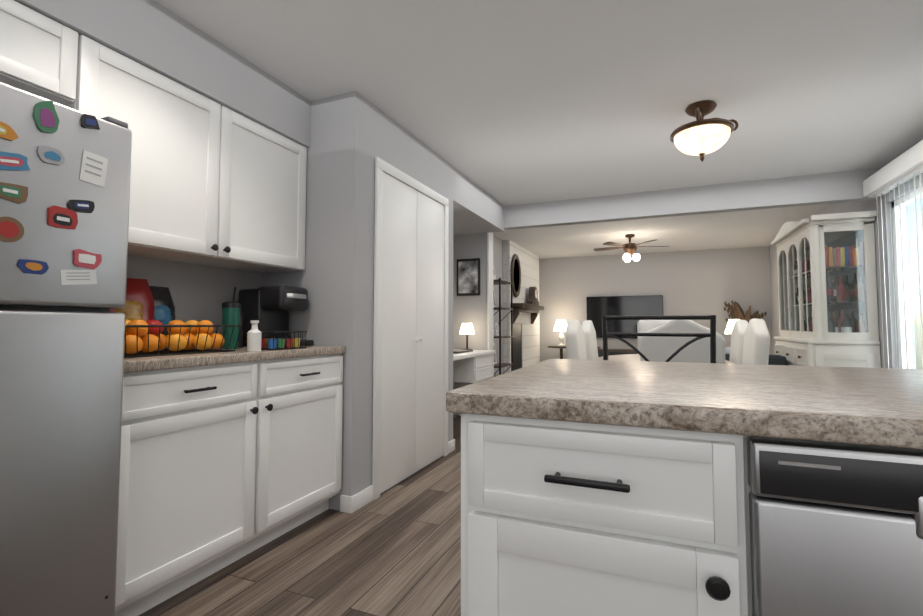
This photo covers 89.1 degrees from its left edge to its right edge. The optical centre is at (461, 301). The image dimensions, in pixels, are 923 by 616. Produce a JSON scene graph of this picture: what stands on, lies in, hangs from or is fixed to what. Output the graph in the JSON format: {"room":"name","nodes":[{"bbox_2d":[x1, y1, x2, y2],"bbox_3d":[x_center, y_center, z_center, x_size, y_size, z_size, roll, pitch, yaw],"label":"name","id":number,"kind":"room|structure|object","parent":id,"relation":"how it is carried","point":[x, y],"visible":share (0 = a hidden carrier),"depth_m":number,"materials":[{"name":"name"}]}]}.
{"room":"kitchen","nodes":[
{"label":"kitchen","id":0,"kind":"room"},
{"bbox_2d":[14,0,310,147],"bbox_3d":[-2.007,-1.175,0.653,0.355,0.280,4.850,-1,-3,23],"label":"soffit","id":1,"kind":"structure","parent":0,"point":[155,36],"depth_m":2.08,"materials":[{"name":"grey paint"}]},
{"bbox_2d":[139,415,460,615],"bbox_3d":[1.085,1.222,3.147,4.350,0.060,12.350,-1,-3,23],"label":"floor","id":2,"kind":"structure","parent":0,"point":[395,550],"depth_m":2.01,"materials":[{"name":"brown wood"}]},
{"bbox_2d":[0,82,131,615],"bbox_3d":[-1.511,0.259,1.236,0.706,1.672,0.761,-1,-3,23],"label":"fridge","id":3,"kind":"object","parent":2,"relation":"on","point":[65,172],"visible":1,"depth_m":1.30,"materials":[{"name":"grey metal"}]},
{"bbox_2d":[115,331,345,615],"bbox_3d":[-1.168,0.642,2.171,0.657,0.999,1.233,-1,-3,23],"label":"base cabinet","id":4,"kind":"object","parent":2,"relation":"on","point":[227,458],"visible":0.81,"depth_m":1.88,"materials":[{"name":"white wood"}]},
{"bbox_2d":[110,278,174,351],"bbox_3d":[-1.492,0.036,2.022,0.200,0.370,0.595,-1,-3,23],"label":"bags","id":5,"kind":"object","parent":4,"relation":"on","point":[145,301],"visible":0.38,"depth_m":2.10,"materials":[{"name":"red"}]},
{"bbox_2d":[124,319,242,357],"bbox_3d":[-1.238,0.146,1.957,0.307,0.141,0.516,-1,-3,23],"label":"fruit basket","id":6,"kind":"object","parent":4,"relation":"on","point":[148,339],"visible":0.79,"depth_m":1.92,"materials":[{"name":"black metal"}]},
{"bbox_2d":[222,287,261,351],"bbox_3d":[-1.072,0.080,2.317,0.428,0.311,0.282,-1,-3,23],"label":"tumblers","id":7,"kind":"object","parent":4,"relation":"on","point":[232,313],"visible":0.96,"depth_m":2.32,"materials":[{"name":"teal plastic"}]},
{"bbox_2d":[238,284,313,346],"bbox_3d":[-1.050,0.081,2.656,0.350,0.342,0.235,-1,-3,23],"label":"coffee maker","id":8,"kind":"object","parent":4,"relation":"on","point":[270,307],"visible":0.67,"depth_m":2.58,"materials":[{"name":"black plastic"}]},
{"bbox_2d":[260,331,306,349],"bbox_3d":[-0.904,0.191,2.320,0.150,0.087,0.224,-1,-3,23],"label":"basket","id":9,"kind":"object","parent":4,"relation":"on","point":[282,343],"visible":0.81,"depth_m":2.28,"materials":[{"name":"black metal"}]},
{"bbox_2d":[453,323,495,415],"bbox_3d":[-0.106,0.703,4.799,0.560,1.139,1.190,-1,-3,23],"label":"desk","id":10,"kind":"object","parent":2,"relation":"on","point":[470,366],"visible":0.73,"depth_m":4.80,"materials":[{"name":"white painted wood"}]},
{"bbox_2d":[493,267,512,376],"bbox_3d":[0.436,0.428,6.333,0.370,1.840,0.550,-1,-3,23],"label":"ladder shelf","id":11,"kind":"object","parent":2,"relation":"on","point":[499,282],"visible":0.29,"depth_m":6.39,"materials":[{"name":"black metal"}]},
{"bbox_2d":[548,320,566,358],"bbox_3d":[1.911,0.915,8.974,0.520,1.130,0.520,-1,-3,23],"label":"floor lamp","id":12,"kind":"object","parent":2,"relation":"on","point":[561,325],"visible":0.71,"depth_m":8.92,"materials":[{"name":"white fabric"}]},
{"bbox_2d":[565,319,586,359],"bbox_3d":[1.032,0.664,3.376,0.510,1.074,0.416,-1,-3,23],"label":"dining chair","id":13,"kind":"object","parent":2,"relation":"on","point":[575,341],"visible":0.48,"depth_m":3.32,"materials":[{"name":"white fabric"}]},
{"bbox_2d":[582,320,597,359],"bbox_3d":[1.309,0.697,4.039,0.510,1.074,0.416,-1,-3,23],"label":"dining chair","id":14,"kind":"object","parent":2,"relation":"on","point":[590,339],"visible":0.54,"depth_m":3.99,"materials":[{"name":"white fabric"}]},
{"bbox_2d":[597,347,637,356],"bbox_3d":[3.014,1.133,8.617,1.700,0.659,0.448,-1,-3,23],"label":"tv stand","id":15,"kind":"object","parent":2,"relation":"on","point":[617,351],"visible":0.08,"depth_m":8.50,"materials":[{"name":"brown wood"}]},
{"bbox_2d":[637,320,668,350],"bbox_3d":[1.897,0.711,4.481,0.416,1.091,0.545,-1,-3,23],"label":"dining chair","id":16,"kind":"object","parent":2,"relation":"on","point":[643,326],"visible":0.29,"depth_m":4.65,"materials":[{"name":"white fabric"}]},
{"bbox_2d":[602,315,715,362],"bbox_3d":[0.676,0.578,1.600,0.472,1.069,0.496,-1,-3,23],"label":"bar stool","id":17,"kind":"object","parent":2,"relation":"on","point":[698,336],"visible":0.25,"depth_m":1.82,"materials":[{"name":"black metal"}]},
{"bbox_2d":[593,354,734,363],"bbox_3d":[1.514,0.831,3.557,1.000,0.759,1.800,-1,-3,23],"label":"dining table","id":18,"kind":"object","parent":2,"relation":"on","point":[629,357],"visible":0.08,"depth_m":3.81,"materials":[{"name":"brown wood"}]},
{"bbox_2d":[640,320,725,363],"bbox_3d":[1.226,0.626,2.616,0.416,1.074,0.510,-1,-3,23],"label":"dining chair","id":19,"kind":"object","parent":2,"relation":"on","point":[657,349],"visible":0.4,"depth_m":2.41,"materials":[{"name":"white light fabric upholstery"}]},
{"bbox_2d":[446,407,922,615],"bbox_3d":[1.124,0.636,0.781,2.128,0.873,0.858,-1,-3,23],"label":"kitchen island","id":20,"kind":"object","parent":2,"relation":"on","point":[604,488],"depth_m":0.74,"materials":[{"name":"laminate"}]},
{"bbox_2d":[446,359,922,438],"bbox_3d":[1.133,0.182,0.851,2.146,0.038,0.900,-1,-3,23],"label":"island countertop","id":21,"kind":"structure","parent":20,"relation":"on","point":[886,402],"depth_m":0.83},
{"bbox_2d":[747,436,922,615],"bbox_3d":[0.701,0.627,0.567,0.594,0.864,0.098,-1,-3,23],"label":"dishwasher","id":22,"kind":"object","parent":20,"relation":"in","point":[836,529],"visible":0.98,"depth_m":0.62,"materials":[{"name":"silver metal"}]},
{"bbox_2d":[724,319,739,333],"bbox_3d":[4.311,0.840,7.378,0.500,1.120,0.500,-1,-3,23],"label":"shade","id":23,"kind":"object","parent":2,"relation":"on","point":[730,326],"visible":0.1,"depth_m":7.35,"materials":[{"name":"white fabric"}]},
{"bbox_2d":[729,320,747,363],"bbox_3d":[2.010,0.683,3.747,0.510,1.074,0.416,-1,-3,23],"label":"dining chair","id":24,"kind":"object","parent":2,"relation":"on","point":[737,340],"visible":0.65,"depth_m":3.59,"materials":[{"name":"white fabric"}]},
{"bbox_2d":[723,300,766,323],"bbox_3d":[4.725,0.700,7.792,0.620,1.442,0.359,-1,-3,23],"label":"dried plant","id":25,"kind":"object","parent":2,"relation":"on","point":[736,311],"visible":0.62,"depth_m":7.75,"materials":[{"name":"brown plant"}]},
{"bbox_2d":[742,318,769,364],"bbox_3d":[1.718,0.650,3.089,0.510,1.074,0.416,-1,-3,23],"label":"dining chair","id":26,"kind":"object","parent":2,"relation":"on","point":[756,344],"visible":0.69,"depth_m":2.88,"materials":[{"name":"white fabric"}]},
{"bbox_2d":[725,347,786,364],"bbox_3d":[3.212,0.917,5.441,0.780,0.774,0.950,-1,-3,23],"label":"sofa","id":27,"kind":"object","parent":2,"relation":"on","point":[777,360],"visible":0.1,"depth_m":4.92,"materials":[{"name":"grey fabric"}]},
{"bbox_2d":[774,338,782,355],"bbox_3d":[3.837,0.862,5.194,0.523,0.859,0.449,-1,-3,23],"label":"base cabinet","id":28,"kind":"object","parent":2,"relation":"on","point":[779,341],"depth_m":5.31,"materials":[{"name":"white wood"}]},
{"bbox_2d":[783,338,842,364],"bbox_3d":[3.664,0.841,4.781,0.523,0.859,0.448,-1,-3,23],"label":"base cabinet","id":29,"kind":"object","parent":2,"relation":"on","point":[786,341],"depth_m":4.76,"materials":[{"name":"white wood"}]},
{"bbox_2d":[791,342,880,367],"bbox_3d":[3.484,0.820,4.361,0.531,0.859,0.467,-1,-3,23],"label":"base cabinet","id":30,"kind":"object","parent":2,"relation":"on","point":[832,354],"depth_m":4.19,"materials":[{"name":"white wood"}]},
{"bbox_2d":[127,236,502,374],"bbox_3d":[-0.853,0.043,4.016,0.150,2.380,12.350,-1,-3,23],"label":"wall","id":31,"kind":"structure","parent":0,"point":[198,293],"depth_m":2.53,"materials":[{"name":"grey paint"}]},
{"bbox_2d":[0,0,79,104],"bbox_3d":[-1.648,-0.861,1.512,0.337,0.257,0.545,-1,-3,23],"label":"upper cabinet","id":32,"kind":"object","parent":31,"relation":"attached to","point":[38,52],"depth_m":1.59,"materials":[{"name":"white wood"}]},
{"bbox_2d":[64,35,306,272],"bbox_3d":[-1.311,-0.578,2.306,0.337,0.742,1.199,-1,-3,23],"label":"upper cabinet","id":33,"kind":"object","parent":31,"relation":"attached to","point":[214,183],"depth_m":2.15,"materials":[{"name":"white wood"}]},
{"bbox_2d":[262,91,452,509],"bbox_3d":[-0.653,0.013,3.418,0.680,2.380,1.400,-1,-3,23],"label":"wall","id":34,"kind":"structure","parent":0,"point":[353,134],"depth_m":2.74,"materials":[{"name":"grey paint"}]},
{"bbox_2d":[372,157,448,499],"bbox_3d":[-0.307,0.168,3.298,0.041,2.060,1.060,-1,-3,23],"label":"closet door","id":35,"kind":"structure","parent":34,"relation":"attached to","point":[410,343],"depth_m":3.19,"materials":[{"name":"white wood"}]},
{"bbox_2d":[448,439,454,451],"bbox_3d":[-0.361,1.189,4.002,0.664,0.090,0.017,-1,-3,23],"label":"baseboard","id":36,"kind":"structure","parent":34,"relation":"attached to","point":[451,444],"depth_m":3.81,"materials":[{"name":"white wood"}]},
{"bbox_2d":[453,233,487,349],"bbox_3d":[0.103,0.116,5.484,0.480,2.380,0.120,-1,-3,23],"label":"wall","id":37,"kind":"structure","parent":0,"point":[470,309],"depth_m":5.42,"materials":[{"name":"grey paint"}]},
{"bbox_2d":[457,258,479,295],"bbox_3d":[0.080,-0.282,5.435,0.290,0.430,0.022,-1,-3,23],"label":"picture frame","id":38,"kind":"object","parent":37,"relation":"attached to","point":[468,277],"visible":0.96,"depth_m":5.42,"materials":[{"name":"black plastic"}]},
{"bbox_2d":[487,232,493,349],"bbox_3d":[0.334,0.236,5.382,0.018,2.130,0.160,-1,-3,23],"label":"trim","id":39,"kind":"structure","parent":37,"relation":"attached to","point":[490,314],"depth_m":5.37,"materials":[{"name":"white"}]},
{"bbox_2d":[453,167,503,234],"bbox_3d":[-0.105,-0.965,4.779,0.680,0.290,1.440,-1,-3,23],"label":"soffit","id":40,"kind":"structure","parent":0,"point":[477,209],"depth_m":4.66,"materials":[{"name":"grey paint"}]},
{"bbox_2d":[502,240,539,373],"bbox_3d":[1.268,0.252,8.218,0.520,2.380,2.050,-1,-3,23],"label":"wall","id":41,"kind":"structure","parent":0,"point":[526,342],"depth_m":8.01,"materials":[{"name":"white wood"}]},
{"bbox_2d":[510,254,520,297],"bbox_3d":[0.891,-0.421,7.655,0.040,0.719,0.521,-1,-3,23],"label":"oval mirror","id":42,"kind":"object","parent":41,"relation":"attached to","point":[515,273],"visible":0.96,"depth_m":7.63,"materials":[{"name":"black mirror"}]},
{"bbox_2d":[510,303,543,323],"bbox_3d":[1.153,0.221,8.034,0.209,0.325,1.480,-1,-3,23],"label":"mantel shelf","id":43,"kind":"object","parent":41,"relation":"attached to","point":[518,308],"visible":0.92,"depth_m":7.69,"materials":[{"name":"brown wood"}]},
{"bbox_2d":[527,287,538,304],"bbox_3d":[1.274,-0.097,8.314,0.111,0.335,0.500,-1,-3,23],"label":"mantel clock","id":44,"kind":"object","parent":43,"relation":"on","point":[532,296],"visible":0.94,"depth_m":8.21,"materials":[{"name":"brown wood"}]},
{"bbox_2d":[155,0,922,258],"bbox_3d":[1.085,-1.215,3.268,4.350,0.060,12.350,-1,-3,23],"label":"ceiling","id":45,"kind":"structure","parent":0,"point":[509,102],"depth_m":2.62,"materials":[{"name":"white paint"}]},
{"bbox_2d":[593,234,668,261],"bbox_3d":[2.531,-0.796,7.050,1.088,0.399,1.047,-1,-3,23],"label":"ceiling fan","id":46,"kind":"object","parent":45,"relation":"hanging from","point":[629,248],"visible":1,"depth_m":6.94,"materials":[{"name":"brown metal"}]},
{"bbox_2d":[670,100,737,161],"bbox_3d":[1.483,-1.030,2.858,0.386,0.349,0.396,-1,-3,23],"label":"ceiling light","id":47,"kind":"object","parent":45,"relation":"hanging from","point":[701,136],"visible":1,"depth_m":2.80,"materials":[{"name":"white glass"}]},
{"bbox_2d":[539,246,772,361],"bbox_3d":[3.436,0.283,8.829,4.350,2.380,0.150,-1,-3,23],"label":"wall","id":48,"kind":"structure","parent":0,"point":[702,282],"depth_m":8.65,"materials":[{"name":"grey paint"}]},
{"bbox_2d":[586,295,662,337],"bbox_3d":[3.074,0.290,8.869,1.370,0.790,0.048,-1,-3,23],"label":"screen","id":49,"kind":"object","parent":48,"relation":"attached to","point":[598,307],"visible":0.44,"depth_m":8.87,"materials":[{"name":"black plastic"}]},
{"bbox_2d":[504,168,881,229],"bbox_3d":[1.972,-0.986,4.758,3.570,0.250,0.120,-1,-3,23],"label":"header beam","id":50,"kind":"structure","parent":0,"point":[828,188],"depth_m":4.56,"materials":[{"name":"grey paint"}]},
{"bbox_2d":[769,138,922,368],"bbox_3d":[3.023,-0.037,2.399,0.150,2.380,12.350,-1,-3,23],"label":"wall","id":51,"kind":"structure","parent":0,"point":[858,206],"depth_m":4.00,"materials":[{"name":"grey paint"}]},
{"bbox_2d":[863,140,922,368],"bbox_3d":[3.088,0.026,2.925,0.133,2.235,2.255,-1,-3,23],"label":"vertical blinds","id":52,"kind":"object","parent":51,"relation":"attached to","point":[904,167],"visible":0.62,"depth_m":3.51,"materials":[{"name":"fabric"}]},
{"bbox_2d":[891,186,922,368],"bbox_3d":[3.245,0.149,2.921,0.070,2.060,2.060,-1,-3,23],"label":"door","id":53,"kind":"structure","parent":51,"relation":"in","point":[897,251],"depth_m":3.84,"materials":[{"name":"white"}]}
]}

